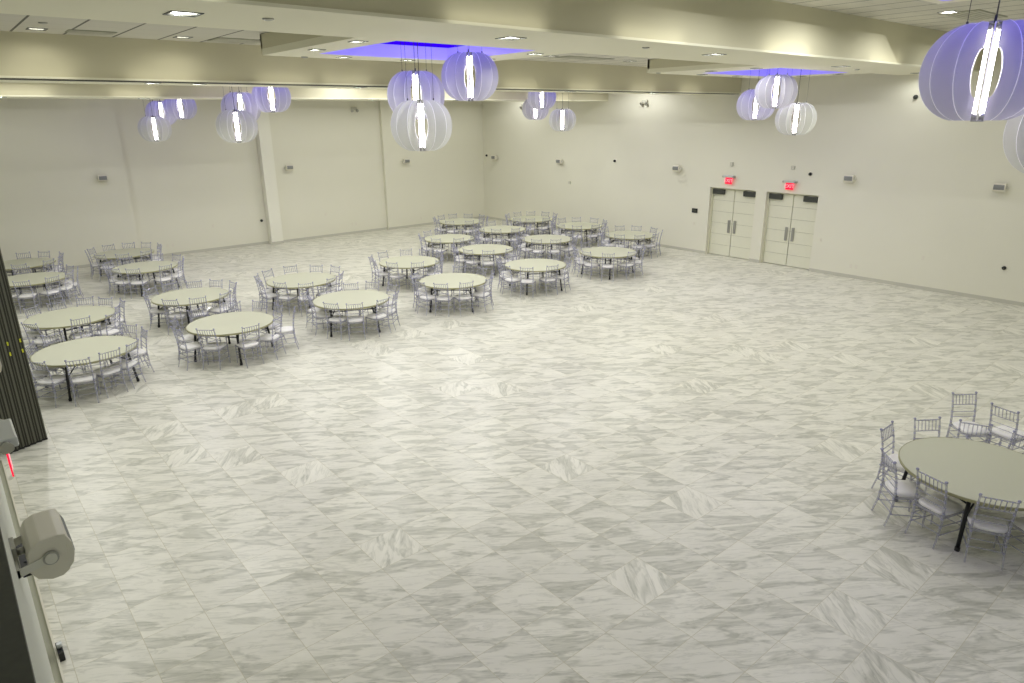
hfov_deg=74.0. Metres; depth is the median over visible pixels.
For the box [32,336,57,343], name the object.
seat cushion
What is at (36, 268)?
banquet chair
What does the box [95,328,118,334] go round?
seat cushion
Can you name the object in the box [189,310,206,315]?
seat cushion
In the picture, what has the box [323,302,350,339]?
banquet chair
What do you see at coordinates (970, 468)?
banquet table
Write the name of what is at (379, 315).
seat cushion
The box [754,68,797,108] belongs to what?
pendant
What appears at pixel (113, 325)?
seat cushion
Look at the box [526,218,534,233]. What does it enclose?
banquet chair
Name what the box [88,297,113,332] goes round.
banquet chair
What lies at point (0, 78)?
track
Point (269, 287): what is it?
banquet chair
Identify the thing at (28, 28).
recessed light
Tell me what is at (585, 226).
banquet table
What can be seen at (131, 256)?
banquet chair
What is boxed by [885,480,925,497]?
seat cushion
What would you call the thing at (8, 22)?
ceiling
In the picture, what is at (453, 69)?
pendant
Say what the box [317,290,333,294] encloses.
seat cushion
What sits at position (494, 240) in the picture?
banquet chair
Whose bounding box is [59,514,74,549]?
grille
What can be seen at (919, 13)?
ceiling
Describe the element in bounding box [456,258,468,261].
seat cushion
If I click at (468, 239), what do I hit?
banquet chair
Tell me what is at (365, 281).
banquet chair
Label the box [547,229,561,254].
banquet chair
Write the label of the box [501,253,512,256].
seat cushion
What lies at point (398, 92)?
pendant
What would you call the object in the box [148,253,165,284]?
banquet chair
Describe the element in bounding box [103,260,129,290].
banquet chair
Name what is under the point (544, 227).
banquet chair
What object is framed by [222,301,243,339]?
banquet chair
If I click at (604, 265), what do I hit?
seat cushion
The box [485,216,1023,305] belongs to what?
baseboard
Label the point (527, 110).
pendant
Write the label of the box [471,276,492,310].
banquet chair
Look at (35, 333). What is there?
seat cushion
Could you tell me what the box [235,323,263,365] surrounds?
banquet chair
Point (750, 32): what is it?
beam
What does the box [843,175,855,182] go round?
wall speaker
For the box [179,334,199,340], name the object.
seat cushion
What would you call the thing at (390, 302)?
seat cushion
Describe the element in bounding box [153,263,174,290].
banquet chair
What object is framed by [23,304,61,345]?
banquet chair
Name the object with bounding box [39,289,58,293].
seat cushion
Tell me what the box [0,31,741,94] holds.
beam
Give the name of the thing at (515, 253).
banquet chair
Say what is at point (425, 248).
seat cushion
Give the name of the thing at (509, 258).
banquet chair
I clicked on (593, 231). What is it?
banquet chair
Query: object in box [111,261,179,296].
banquet table
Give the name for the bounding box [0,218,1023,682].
floor
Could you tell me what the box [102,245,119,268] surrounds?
banquet chair
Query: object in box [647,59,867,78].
ceiling
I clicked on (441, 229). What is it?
banquet chair
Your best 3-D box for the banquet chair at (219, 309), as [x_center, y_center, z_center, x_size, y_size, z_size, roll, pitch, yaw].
[-7.436,-0.835,17.354,0.515,0.929,0.407,6,20,20]
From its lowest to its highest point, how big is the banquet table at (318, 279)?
0.746 m
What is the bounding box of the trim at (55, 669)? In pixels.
[0,460,62,682]
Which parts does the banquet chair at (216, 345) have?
leg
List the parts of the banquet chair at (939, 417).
leg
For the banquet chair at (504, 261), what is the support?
on the floor
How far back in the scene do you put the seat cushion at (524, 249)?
24.63 m
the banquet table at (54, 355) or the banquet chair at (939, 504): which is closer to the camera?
the banquet chair at (939, 504)
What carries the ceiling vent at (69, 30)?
in the ceiling at (8, 22)
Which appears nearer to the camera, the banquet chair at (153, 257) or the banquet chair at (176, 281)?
the banquet chair at (176, 281)
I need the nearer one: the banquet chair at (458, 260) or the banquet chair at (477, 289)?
the banquet chair at (477, 289)
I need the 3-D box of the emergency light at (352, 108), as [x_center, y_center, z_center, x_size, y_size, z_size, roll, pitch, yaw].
[-6.919,-10.169,29.842,0.395,0.220,0.157,-15,23,-38]
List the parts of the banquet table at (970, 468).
leg, leg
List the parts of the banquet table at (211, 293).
leg, leg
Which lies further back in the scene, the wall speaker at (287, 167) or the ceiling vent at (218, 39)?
the wall speaker at (287, 167)
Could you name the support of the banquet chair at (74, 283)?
on the floor
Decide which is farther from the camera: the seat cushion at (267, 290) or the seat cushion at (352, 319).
the seat cushion at (267, 290)
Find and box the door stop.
[55,641,65,661]
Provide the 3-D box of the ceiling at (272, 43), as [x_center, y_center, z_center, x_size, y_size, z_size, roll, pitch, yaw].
[-1.567,-4.995,11.409,4.110,0.320,3.250,-15,23,-38]
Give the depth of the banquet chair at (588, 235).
27.29 m
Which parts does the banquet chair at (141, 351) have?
leg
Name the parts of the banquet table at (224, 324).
leg, leg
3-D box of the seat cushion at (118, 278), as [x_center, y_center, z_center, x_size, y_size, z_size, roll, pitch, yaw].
[-12.067,-1.896,20.742,0.410,0.053,0.391,-12,21,-30]
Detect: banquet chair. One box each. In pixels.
[12,280,40,313]
[13,266,37,293]
[16,251,34,273]
[21,322,59,349]
[21,330,44,348]
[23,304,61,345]
[25,341,69,389]
[29,361,71,406]
[31,368,54,389]
[33,251,49,270]
[39,275,62,307]
[42,264,62,289]
[42,330,84,374]
[46,251,67,278]
[46,255,62,271]
[46,300,77,337]
[53,264,79,298]
[53,270,78,304]
[62,266,80,296]
[64,357,100,406]
[69,315,92,339]
[74,296,99,336]
[79,325,108,369]
[84,250,106,276]
[87,247,108,275]
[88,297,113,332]
[92,347,128,397]
[94,254,116,277]
[94,310,122,335]
[97,303,121,335]
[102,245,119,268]
[102,264,127,293]
[102,298,127,332]
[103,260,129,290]
[108,268,136,294]
[109,339,144,387]
[110,323,142,364]
[119,256,141,279]
[121,326,154,373]
[122,242,137,263]
[125,268,149,295]
[135,242,150,262]
[142,291,170,329]
[144,285,174,320]
[145,243,161,260]
[147,245,162,260]
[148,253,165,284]
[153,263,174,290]
[161,299,190,334]
[162,254,183,285]
[162,281,185,312]
[166,259,186,286]
[169,256,186,284]
[170,316,202,352]
[170,326,208,364]
[185,280,205,318]
[187,306,220,343]
[189,296,208,322]
[196,328,230,367]
[203,279,222,309]
[208,290,231,315]
[215,280,238,313]
[217,284,236,312]
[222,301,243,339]
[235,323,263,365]
[245,300,267,336]
[254,273,276,302]
[256,278,282,312]
[256,315,285,357]
[259,302,286,346]
[262,268,287,303]
[273,281,298,314]
[275,306,298,349]
[297,282,313,315]
[301,289,327,327]
[306,265,323,292]
[307,296,334,335]
[316,276,337,297]
[317,284,343,315]
[320,265,339,290]
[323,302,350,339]
[325,271,343,291]
[343,282,360,315]
[346,302,365,336]
[360,281,379,315]
[365,297,390,334]
[368,256,387,281]
[371,258,392,289]
[374,282,398,320]
[377,250,397,279]
[377,291,398,328]
[386,261,406,288]
[408,261,423,291]
[410,275,432,309]
[413,271,434,305]
[415,280,439,313]
[418,233,432,255]
[419,235,436,256]
[423,230,440,253]
[424,258,443,276]
[425,250,442,271]
[426,266,447,295]
[427,253,443,272]
[431,238,447,258]
[433,283,453,316]
[435,218,448,234]
[445,221,458,233]
[450,238,463,258]
[451,242,468,268]
[451,265,466,295]
[452,246,470,269]
[454,281,473,309]
[460,239,477,264]
[462,220,473,234]
[463,249,480,271]
[466,266,486,297]
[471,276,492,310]
[473,225,485,242]
[475,222,490,242]
[475,270,493,303]
[477,227,492,243]
[482,250,494,275]
[491,229,503,244]
[496,247,514,270]
[496,256,515,283]
[496,260,515,289]
[500,240,516,259]
[501,264,522,292]
[505,228,519,250]
[506,244,521,259]
[506,253,525,285]
[510,221,524,237]
[515,234,528,255]
[518,230,534,256]
[518,236,533,257]
[520,267,535,293]
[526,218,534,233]
[528,251,540,278]
[531,239,545,258]
[536,217,549,234]
[539,264,558,291]
[543,215,556,233]
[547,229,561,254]
[547,239,560,258]
[550,221,563,234]
[551,255,570,287]
[551,260,571,291]
[558,230,574,252]
[559,236,576,259]
[564,233,578,256]
[572,225,582,246]
[572,245,587,272]
[573,247,590,275]
[580,241,597,270]
[581,250,599,274]
[585,224,599,245]
[592,219,606,239]
[592,223,606,245]
[599,229,612,246]
[601,253,614,281]
[602,226,616,246]
[602,232,617,246]
[614,234,628,247]
[617,250,636,278]
[623,243,642,270]
[628,247,644,273]
[630,235,643,254]
[640,228,657,249]
[641,234,657,255]
[648,231,662,251]
[872,448,926,527]
[877,421,920,483]
[904,467,964,547]
[913,416,941,491]
[946,391,991,443]
[957,419,992,442]
[963,493,1021,570]
[985,402,1023,453]
[1001,517,1023,553]
[1007,430,1023,512]
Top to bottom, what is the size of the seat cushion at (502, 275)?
0.053 m
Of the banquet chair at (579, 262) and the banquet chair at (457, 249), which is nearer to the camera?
the banquet chair at (579, 262)
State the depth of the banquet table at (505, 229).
27.23 m
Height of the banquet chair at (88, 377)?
0.929 m
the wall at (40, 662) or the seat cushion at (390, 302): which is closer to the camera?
the wall at (40, 662)
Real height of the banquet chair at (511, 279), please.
0.929 m
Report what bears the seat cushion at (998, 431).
on the banquet chair at (1004, 431)
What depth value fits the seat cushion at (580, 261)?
22.43 m
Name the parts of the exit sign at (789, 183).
sign plate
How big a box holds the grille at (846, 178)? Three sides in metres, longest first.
0.250 x 0.147 x 0.025 m
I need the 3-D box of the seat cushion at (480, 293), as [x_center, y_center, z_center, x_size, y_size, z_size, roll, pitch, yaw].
[-0.847,-1.302,18.582,0.410,0.053,0.391,9,21,27]
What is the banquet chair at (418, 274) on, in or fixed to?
on the floor
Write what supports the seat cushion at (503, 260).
on the banquet chair at (504, 261)
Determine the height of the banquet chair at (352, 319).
0.929 m
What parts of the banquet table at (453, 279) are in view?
leg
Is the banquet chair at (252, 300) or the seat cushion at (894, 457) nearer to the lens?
the seat cushion at (894, 457)
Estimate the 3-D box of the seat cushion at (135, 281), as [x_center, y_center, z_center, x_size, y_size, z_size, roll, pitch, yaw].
[-11.186,-1.784,20.374,0.391,0.053,0.410,-3,18,-7]
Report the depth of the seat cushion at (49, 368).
13.32 m
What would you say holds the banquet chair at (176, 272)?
on the floor
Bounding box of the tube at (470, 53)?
[466,52,472,100]
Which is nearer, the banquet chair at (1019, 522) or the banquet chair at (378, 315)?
the banquet chair at (1019, 522)
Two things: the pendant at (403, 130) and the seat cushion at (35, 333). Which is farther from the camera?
the seat cushion at (35, 333)
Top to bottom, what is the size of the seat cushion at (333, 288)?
0.053 m
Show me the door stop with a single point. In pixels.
(59, 646)
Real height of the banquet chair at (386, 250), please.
0.929 m
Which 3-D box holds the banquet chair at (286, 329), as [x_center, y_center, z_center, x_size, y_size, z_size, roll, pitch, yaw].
[-5.196,-0.291,15.641,0.515,0.929,0.407,-6,19,-16]
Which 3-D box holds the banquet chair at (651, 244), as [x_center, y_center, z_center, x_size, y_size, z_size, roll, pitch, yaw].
[5.128,-3.584,25.243,0.407,0.929,0.515,-17,25,-41]
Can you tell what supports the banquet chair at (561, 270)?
on the floor
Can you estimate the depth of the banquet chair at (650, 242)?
25.62 m
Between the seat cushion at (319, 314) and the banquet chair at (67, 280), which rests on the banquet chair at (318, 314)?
the seat cushion at (319, 314)
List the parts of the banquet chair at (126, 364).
leg, leg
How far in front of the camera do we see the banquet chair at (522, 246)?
25.22 m
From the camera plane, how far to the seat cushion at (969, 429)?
10.34 m
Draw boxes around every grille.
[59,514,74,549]
[99,176,106,179]
[844,176,851,180]
[993,185,1004,189]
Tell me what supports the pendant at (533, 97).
hanging from the ceiling
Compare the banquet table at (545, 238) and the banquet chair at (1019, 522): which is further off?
the banquet table at (545, 238)
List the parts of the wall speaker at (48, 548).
wall plate, knob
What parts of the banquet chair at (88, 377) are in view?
leg, leg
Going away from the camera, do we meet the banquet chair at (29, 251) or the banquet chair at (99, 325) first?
the banquet chair at (99, 325)
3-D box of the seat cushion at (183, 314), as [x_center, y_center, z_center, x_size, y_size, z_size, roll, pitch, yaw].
[-8.306,-0.673,16.926,0.391,0.053,0.410,0,18,3]
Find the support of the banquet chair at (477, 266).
on the floor
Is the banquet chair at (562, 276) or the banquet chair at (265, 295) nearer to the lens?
the banquet chair at (265, 295)
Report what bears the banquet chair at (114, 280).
on the floor
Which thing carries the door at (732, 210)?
in the wall at (922, 186)
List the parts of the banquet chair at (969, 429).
leg, seat frame, leg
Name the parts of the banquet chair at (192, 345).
leg, leg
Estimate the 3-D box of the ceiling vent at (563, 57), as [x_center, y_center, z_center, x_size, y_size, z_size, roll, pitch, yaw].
[1.794,-6.949,16.693,1.600,0.018,0.500,-15,23,-38]
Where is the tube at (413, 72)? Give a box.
[412,70,417,118]
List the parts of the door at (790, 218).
pull plate, pull plate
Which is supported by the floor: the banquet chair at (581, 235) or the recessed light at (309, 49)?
the banquet chair at (581, 235)
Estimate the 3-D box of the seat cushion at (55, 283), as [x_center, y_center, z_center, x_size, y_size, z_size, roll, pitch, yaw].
[-13.475,-1.779,20.435,0.391,0.053,0.410,10,21,28]
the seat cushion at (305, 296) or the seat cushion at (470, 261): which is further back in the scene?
the seat cushion at (470, 261)
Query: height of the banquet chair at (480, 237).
0.929 m
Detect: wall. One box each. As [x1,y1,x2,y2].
[0,98,484,273]
[0,249,47,453]
[0,476,54,682]
[482,38,1023,302]
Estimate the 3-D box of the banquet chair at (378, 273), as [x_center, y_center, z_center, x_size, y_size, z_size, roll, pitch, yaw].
[-4.032,-2.115,21.106,0.515,0.929,0.407,-10,20,-26]
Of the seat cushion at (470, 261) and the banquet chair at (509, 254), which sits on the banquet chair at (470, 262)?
the seat cushion at (470, 261)
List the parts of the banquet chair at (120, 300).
leg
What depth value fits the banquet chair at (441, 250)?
24.71 m
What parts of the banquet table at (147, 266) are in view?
leg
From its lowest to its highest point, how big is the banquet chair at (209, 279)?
0.929 m
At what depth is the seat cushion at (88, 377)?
12.74 m
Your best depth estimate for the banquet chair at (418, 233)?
25.41 m
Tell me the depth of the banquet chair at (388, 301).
17.78 m
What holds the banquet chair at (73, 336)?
on the floor
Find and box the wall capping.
[0,528,35,682]
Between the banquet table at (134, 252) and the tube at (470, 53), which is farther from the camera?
the banquet table at (134, 252)
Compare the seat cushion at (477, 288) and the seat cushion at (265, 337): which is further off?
the seat cushion at (477, 288)
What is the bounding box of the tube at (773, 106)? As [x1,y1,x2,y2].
[772,74,779,108]
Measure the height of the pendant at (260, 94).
1.890 m
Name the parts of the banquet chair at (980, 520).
leg, seat frame, leg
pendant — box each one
[138,101,171,141]
[145,100,176,124]
[163,99,196,119]
[216,87,257,142]
[221,86,260,122]
[252,87,290,112]
[387,41,444,118]
[391,42,451,150]
[441,45,497,100]
[522,98,548,119]
[528,92,555,108]
[549,97,575,130]
[736,71,774,119]
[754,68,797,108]
[775,69,816,134]
[918,0,1023,121]
[1003,114,1023,172]
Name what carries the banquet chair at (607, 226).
on the floor
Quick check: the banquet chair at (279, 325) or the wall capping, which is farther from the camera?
the banquet chair at (279, 325)
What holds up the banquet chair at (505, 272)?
on the floor
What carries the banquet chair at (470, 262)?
on the floor
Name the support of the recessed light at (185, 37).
in the ceiling at (8, 22)
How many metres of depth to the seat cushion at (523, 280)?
19.87 m
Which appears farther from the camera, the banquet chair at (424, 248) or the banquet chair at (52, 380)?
the banquet chair at (424, 248)
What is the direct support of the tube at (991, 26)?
attached to the pendant at (945, 73)
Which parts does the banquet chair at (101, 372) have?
seat frame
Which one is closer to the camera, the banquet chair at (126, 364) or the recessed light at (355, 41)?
the recessed light at (355, 41)
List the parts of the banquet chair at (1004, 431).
leg, seat frame, leg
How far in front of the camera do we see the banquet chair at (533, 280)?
19.84 m
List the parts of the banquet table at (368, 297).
leg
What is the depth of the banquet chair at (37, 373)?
13.04 m
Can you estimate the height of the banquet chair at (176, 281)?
0.929 m
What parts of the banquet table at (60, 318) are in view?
leg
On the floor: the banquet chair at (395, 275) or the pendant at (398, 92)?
the banquet chair at (395, 275)
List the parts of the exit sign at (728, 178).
sign plate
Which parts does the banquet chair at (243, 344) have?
seat frame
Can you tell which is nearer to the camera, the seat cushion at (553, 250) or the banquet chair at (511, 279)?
the banquet chair at (511, 279)
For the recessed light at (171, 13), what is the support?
attached to the beam at (750, 32)
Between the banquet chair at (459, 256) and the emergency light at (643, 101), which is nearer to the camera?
the banquet chair at (459, 256)
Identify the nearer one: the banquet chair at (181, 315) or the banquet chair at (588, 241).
the banquet chair at (181, 315)
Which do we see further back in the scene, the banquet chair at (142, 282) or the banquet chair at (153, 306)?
the banquet chair at (142, 282)
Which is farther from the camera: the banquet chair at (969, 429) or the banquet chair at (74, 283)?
the banquet chair at (74, 283)
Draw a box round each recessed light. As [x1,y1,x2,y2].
[26,27,47,30]
[162,10,203,16]
[173,36,192,38]
[262,18,273,20]
[309,49,325,50]
[349,40,367,42]
[495,36,525,39]
[704,53,726,55]
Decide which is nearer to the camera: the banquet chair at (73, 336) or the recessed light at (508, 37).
the recessed light at (508, 37)
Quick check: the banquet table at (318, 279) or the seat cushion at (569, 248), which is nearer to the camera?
the banquet table at (318, 279)
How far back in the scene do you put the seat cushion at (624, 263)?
22.00 m
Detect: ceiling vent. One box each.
[65,29,116,34]
[207,37,259,43]
[554,56,612,60]
[939,9,1007,20]
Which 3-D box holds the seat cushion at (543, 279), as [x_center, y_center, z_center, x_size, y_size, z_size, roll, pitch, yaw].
[1.065,-1.856,20.192,0.391,0.053,0.410,-9,20,-25]
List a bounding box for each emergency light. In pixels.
[351,107,358,111]
[640,100,647,105]
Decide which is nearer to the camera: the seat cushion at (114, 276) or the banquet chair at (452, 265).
the banquet chair at (452, 265)
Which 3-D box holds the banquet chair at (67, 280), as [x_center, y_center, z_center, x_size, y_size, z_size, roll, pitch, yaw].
[-13.455,-1.800,20.465,0.407,0.929,0.515,10,21,28]
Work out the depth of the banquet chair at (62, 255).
21.94 m
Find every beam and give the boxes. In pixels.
[0,0,982,74]
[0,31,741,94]
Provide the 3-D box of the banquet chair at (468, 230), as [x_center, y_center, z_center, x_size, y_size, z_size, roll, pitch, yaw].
[-1.871,-4.708,28.864,0.407,0.929,0.515,-8,20,-20]
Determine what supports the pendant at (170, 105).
hanging from the ceiling
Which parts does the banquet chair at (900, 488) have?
leg, leg, seat frame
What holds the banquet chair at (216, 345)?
on the floor
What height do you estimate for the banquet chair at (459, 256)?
0.929 m
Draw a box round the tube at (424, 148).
[417,100,425,150]
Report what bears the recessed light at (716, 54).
attached to the beam at (750, 32)
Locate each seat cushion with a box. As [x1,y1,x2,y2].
[18,293,36,297]
[21,330,41,337]
[31,368,49,377]
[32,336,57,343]
[35,366,57,369]
[37,375,65,384]
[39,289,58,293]
[54,280,72,284]
[54,286,71,289]
[62,282,77,285]
[69,331,91,338]
[72,373,95,382]
[92,262,104,265]
[93,366,119,375]
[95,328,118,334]
[98,322,118,328]
[104,317,123,322]
[109,277,123,281]
[110,274,126,277]
[110,360,136,368]
[115,280,132,283]
[123,349,145,357]
[130,280,146,283]
[150,307,167,312]
[154,277,170,280]
[166,274,181,277]
[168,312,186,317]
[169,271,182,273]
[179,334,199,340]
[180,342,203,349]
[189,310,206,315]
[203,342,225,349]
[209,306,228,311]
[216,298,234,302]
[217,302,234,306]
[236,339,258,347]
[257,334,279,340]
[260,289,276,293]
[263,292,279,297]
[263,322,279,328]
[275,326,293,332]
[279,294,296,298]
[298,295,312,300]
[308,307,324,312]
[313,311,329,317]
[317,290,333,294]
[325,287,340,290]
[328,315,347,321]
[347,316,363,322]
[367,312,386,318]
[376,271,390,275]
[377,308,395,313]
[380,300,393,305]
[390,273,404,277]
[409,273,422,277]
[415,290,430,295]
[418,287,430,290]
[420,294,437,299]
[423,247,435,249]
[428,268,440,271]
[434,248,445,251]
[436,295,452,300]
[455,294,470,299]
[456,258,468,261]
[466,260,479,263]
[472,291,489,296]
[476,287,489,290]
[483,261,493,264]
[498,259,511,262]
[500,271,514,273]
[500,274,514,277]
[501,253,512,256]
[505,277,519,281]
[521,247,533,250]
[521,279,534,282]
[540,277,555,281]
[548,249,559,252]
[553,274,567,278]
[560,247,572,250]
[576,260,589,263]
[584,262,598,266]
[603,264,613,267]
[618,262,632,265]
[629,260,640,263]
[631,245,642,247]
[884,454,904,470]
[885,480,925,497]
[918,494,963,515]
[953,421,989,434]
[967,509,1007,532]
[991,425,1023,439]
[1013,517,1023,530]
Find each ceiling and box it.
[0,13,656,66]
[0,82,607,101]
[260,32,568,63]
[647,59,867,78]
[773,0,1023,38]
[924,0,968,3]
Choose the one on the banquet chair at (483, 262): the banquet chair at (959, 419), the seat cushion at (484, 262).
the seat cushion at (484, 262)
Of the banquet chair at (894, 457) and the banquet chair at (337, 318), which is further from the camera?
the banquet chair at (337, 318)
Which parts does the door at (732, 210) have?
pull plate, pull plate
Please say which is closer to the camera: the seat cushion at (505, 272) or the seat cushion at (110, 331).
the seat cushion at (110, 331)
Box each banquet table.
[4,258,55,290]
[8,272,66,307]
[23,306,115,349]
[30,336,139,401]
[94,248,155,278]
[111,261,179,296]
[151,287,228,327]
[186,311,273,364]
[266,272,335,309]
[313,290,388,336]
[379,256,438,290]
[419,273,486,312]
[424,234,473,254]
[439,218,482,234]
[459,244,512,275]
[479,225,525,245]
[505,258,565,294]
[510,216,551,236]
[522,234,572,258]
[556,222,601,246]
[580,247,636,279]
[605,231,655,257]
[893,437,1023,551]
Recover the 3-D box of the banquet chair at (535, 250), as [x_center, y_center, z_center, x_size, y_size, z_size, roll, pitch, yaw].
[0.947,-3.255,24.387,0.407,0.929,0.515,6,20,20]
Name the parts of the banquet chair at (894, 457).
leg, leg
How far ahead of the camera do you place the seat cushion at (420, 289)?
19.05 m
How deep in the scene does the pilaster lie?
28.10 m
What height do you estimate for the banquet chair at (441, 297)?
0.929 m
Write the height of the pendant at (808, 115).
1.890 m
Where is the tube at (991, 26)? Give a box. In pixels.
[970,20,1002,121]
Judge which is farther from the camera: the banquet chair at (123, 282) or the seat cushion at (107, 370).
the banquet chair at (123, 282)
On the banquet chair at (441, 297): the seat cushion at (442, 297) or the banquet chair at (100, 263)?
the seat cushion at (442, 297)
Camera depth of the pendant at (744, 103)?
17.99 m
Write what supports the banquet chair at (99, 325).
on the floor
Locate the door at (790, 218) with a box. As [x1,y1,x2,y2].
[761,192,817,268]
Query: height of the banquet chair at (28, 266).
0.929 m
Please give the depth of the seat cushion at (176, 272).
21.46 m
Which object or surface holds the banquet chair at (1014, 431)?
on the floor
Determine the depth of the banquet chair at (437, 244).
25.93 m
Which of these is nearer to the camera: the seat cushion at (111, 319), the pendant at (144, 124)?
the seat cushion at (111, 319)
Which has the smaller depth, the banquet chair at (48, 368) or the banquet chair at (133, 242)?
the banquet chair at (48, 368)
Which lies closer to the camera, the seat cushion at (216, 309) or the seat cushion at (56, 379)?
the seat cushion at (56, 379)
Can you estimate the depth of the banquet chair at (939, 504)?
8.32 m
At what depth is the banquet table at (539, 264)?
20.63 m
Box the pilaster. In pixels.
[256,111,282,243]
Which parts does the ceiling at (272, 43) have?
blue light panel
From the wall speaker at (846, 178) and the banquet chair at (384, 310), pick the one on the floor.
the banquet chair at (384, 310)
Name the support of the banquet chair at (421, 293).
on the floor
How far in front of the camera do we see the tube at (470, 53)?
11.74 m
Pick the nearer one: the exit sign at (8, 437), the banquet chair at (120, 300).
the exit sign at (8, 437)
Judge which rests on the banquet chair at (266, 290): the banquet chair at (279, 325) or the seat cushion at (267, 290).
the seat cushion at (267, 290)
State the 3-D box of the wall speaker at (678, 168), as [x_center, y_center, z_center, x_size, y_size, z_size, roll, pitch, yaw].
[6.287,-6.595,25.906,0.236,0.220,0.344,-15,23,-38]
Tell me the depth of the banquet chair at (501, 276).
20.57 m
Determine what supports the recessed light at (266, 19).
attached to the beam at (750, 32)
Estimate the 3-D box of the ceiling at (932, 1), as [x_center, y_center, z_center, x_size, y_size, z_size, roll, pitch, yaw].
[4.041,-3.069,4.663,2.900,0.790,2.900,-15,23,-38]
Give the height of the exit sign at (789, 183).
0.300 m
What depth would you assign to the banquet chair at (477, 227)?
26.76 m
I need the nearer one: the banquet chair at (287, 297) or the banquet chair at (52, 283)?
the banquet chair at (287, 297)
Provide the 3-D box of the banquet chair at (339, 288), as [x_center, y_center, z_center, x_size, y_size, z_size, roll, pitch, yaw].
[-5.028,-1.500,19.284,0.515,0.929,0.407,0,18,1]
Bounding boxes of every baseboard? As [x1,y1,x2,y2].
[1,459,65,682]
[7,216,484,275]
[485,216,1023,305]
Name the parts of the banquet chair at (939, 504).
leg, seat frame, leg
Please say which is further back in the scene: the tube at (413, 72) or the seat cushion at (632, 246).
the seat cushion at (632, 246)
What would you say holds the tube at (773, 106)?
attached to the pendant at (788, 84)
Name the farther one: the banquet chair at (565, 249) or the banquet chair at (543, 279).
the banquet chair at (565, 249)
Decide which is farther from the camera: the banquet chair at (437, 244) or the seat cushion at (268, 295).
the banquet chair at (437, 244)
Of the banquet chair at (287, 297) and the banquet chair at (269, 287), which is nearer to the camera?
the banquet chair at (287, 297)
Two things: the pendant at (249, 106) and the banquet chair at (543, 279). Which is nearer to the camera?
the pendant at (249, 106)
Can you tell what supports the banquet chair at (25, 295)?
on the floor
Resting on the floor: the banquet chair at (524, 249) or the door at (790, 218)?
the banquet chair at (524, 249)
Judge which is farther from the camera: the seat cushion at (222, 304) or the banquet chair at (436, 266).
the banquet chair at (436, 266)
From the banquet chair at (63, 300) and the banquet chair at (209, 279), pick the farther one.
the banquet chair at (209, 279)
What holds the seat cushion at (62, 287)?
on the banquet chair at (67, 287)
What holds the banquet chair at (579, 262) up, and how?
on the floor
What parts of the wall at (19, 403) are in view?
partition panel, partition panel, partition panel, partition panel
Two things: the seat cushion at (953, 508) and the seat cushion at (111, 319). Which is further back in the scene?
the seat cushion at (111, 319)
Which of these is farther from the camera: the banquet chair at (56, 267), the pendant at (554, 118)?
the pendant at (554, 118)
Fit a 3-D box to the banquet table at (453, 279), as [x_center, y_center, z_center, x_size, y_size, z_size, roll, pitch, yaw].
[-1.626,-1.353,19.016,1.878,0.746,1.878,6,20,20]
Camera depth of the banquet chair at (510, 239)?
26.64 m
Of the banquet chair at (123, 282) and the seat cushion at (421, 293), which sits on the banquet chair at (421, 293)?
the seat cushion at (421, 293)
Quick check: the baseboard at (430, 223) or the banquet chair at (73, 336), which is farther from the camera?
the baseboard at (430, 223)
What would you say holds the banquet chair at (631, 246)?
on the floor
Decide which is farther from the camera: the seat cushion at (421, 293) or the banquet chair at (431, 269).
the banquet chair at (431, 269)
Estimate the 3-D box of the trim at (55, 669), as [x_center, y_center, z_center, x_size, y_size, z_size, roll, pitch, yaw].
[-3.482,3.511,5.527,0.060,0.030,14.000,-15,23,-38]
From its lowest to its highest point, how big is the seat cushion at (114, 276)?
0.053 m
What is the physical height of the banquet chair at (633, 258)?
0.929 m
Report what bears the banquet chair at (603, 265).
on the floor
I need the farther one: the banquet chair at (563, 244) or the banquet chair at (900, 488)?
the banquet chair at (563, 244)
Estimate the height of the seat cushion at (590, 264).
0.053 m
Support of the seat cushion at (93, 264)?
on the banquet chair at (100, 263)
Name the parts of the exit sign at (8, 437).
sign plate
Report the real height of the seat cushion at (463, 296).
0.053 m
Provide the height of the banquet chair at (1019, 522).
0.929 m
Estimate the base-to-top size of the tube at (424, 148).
0.790 m
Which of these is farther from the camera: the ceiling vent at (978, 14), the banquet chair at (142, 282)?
the banquet chair at (142, 282)
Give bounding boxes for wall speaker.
[8,509,74,578]
[97,175,107,181]
[284,165,293,170]
[402,159,409,163]
[491,155,497,159]
[555,159,563,163]
[672,165,681,171]
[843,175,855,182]
[992,183,1007,191]
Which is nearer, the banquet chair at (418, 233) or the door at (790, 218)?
the door at (790, 218)
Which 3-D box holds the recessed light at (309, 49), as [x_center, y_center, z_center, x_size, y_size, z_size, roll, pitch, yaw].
[-3.024,-4.565,10.520,0.210,0.108,0.210,-15,23,-38]
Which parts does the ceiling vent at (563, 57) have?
vent frame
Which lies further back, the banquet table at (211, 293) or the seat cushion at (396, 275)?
the seat cushion at (396, 275)
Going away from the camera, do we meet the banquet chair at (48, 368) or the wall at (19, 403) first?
the wall at (19, 403)
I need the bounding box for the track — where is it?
[0,78,728,93]
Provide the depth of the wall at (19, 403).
10.80 m
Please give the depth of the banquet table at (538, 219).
29.86 m
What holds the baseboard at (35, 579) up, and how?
attached to the wall at (40, 662)
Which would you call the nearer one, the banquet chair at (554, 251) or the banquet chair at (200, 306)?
the banquet chair at (200, 306)
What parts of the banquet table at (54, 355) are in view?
leg, leg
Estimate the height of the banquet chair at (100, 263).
0.929 m
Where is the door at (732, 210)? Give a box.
[707,187,755,259]
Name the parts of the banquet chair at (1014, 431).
leg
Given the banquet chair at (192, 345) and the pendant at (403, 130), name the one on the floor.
the banquet chair at (192, 345)
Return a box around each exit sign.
[0,419,18,476]
[722,175,735,183]
[782,180,797,189]
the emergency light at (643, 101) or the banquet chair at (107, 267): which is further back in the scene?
the emergency light at (643, 101)

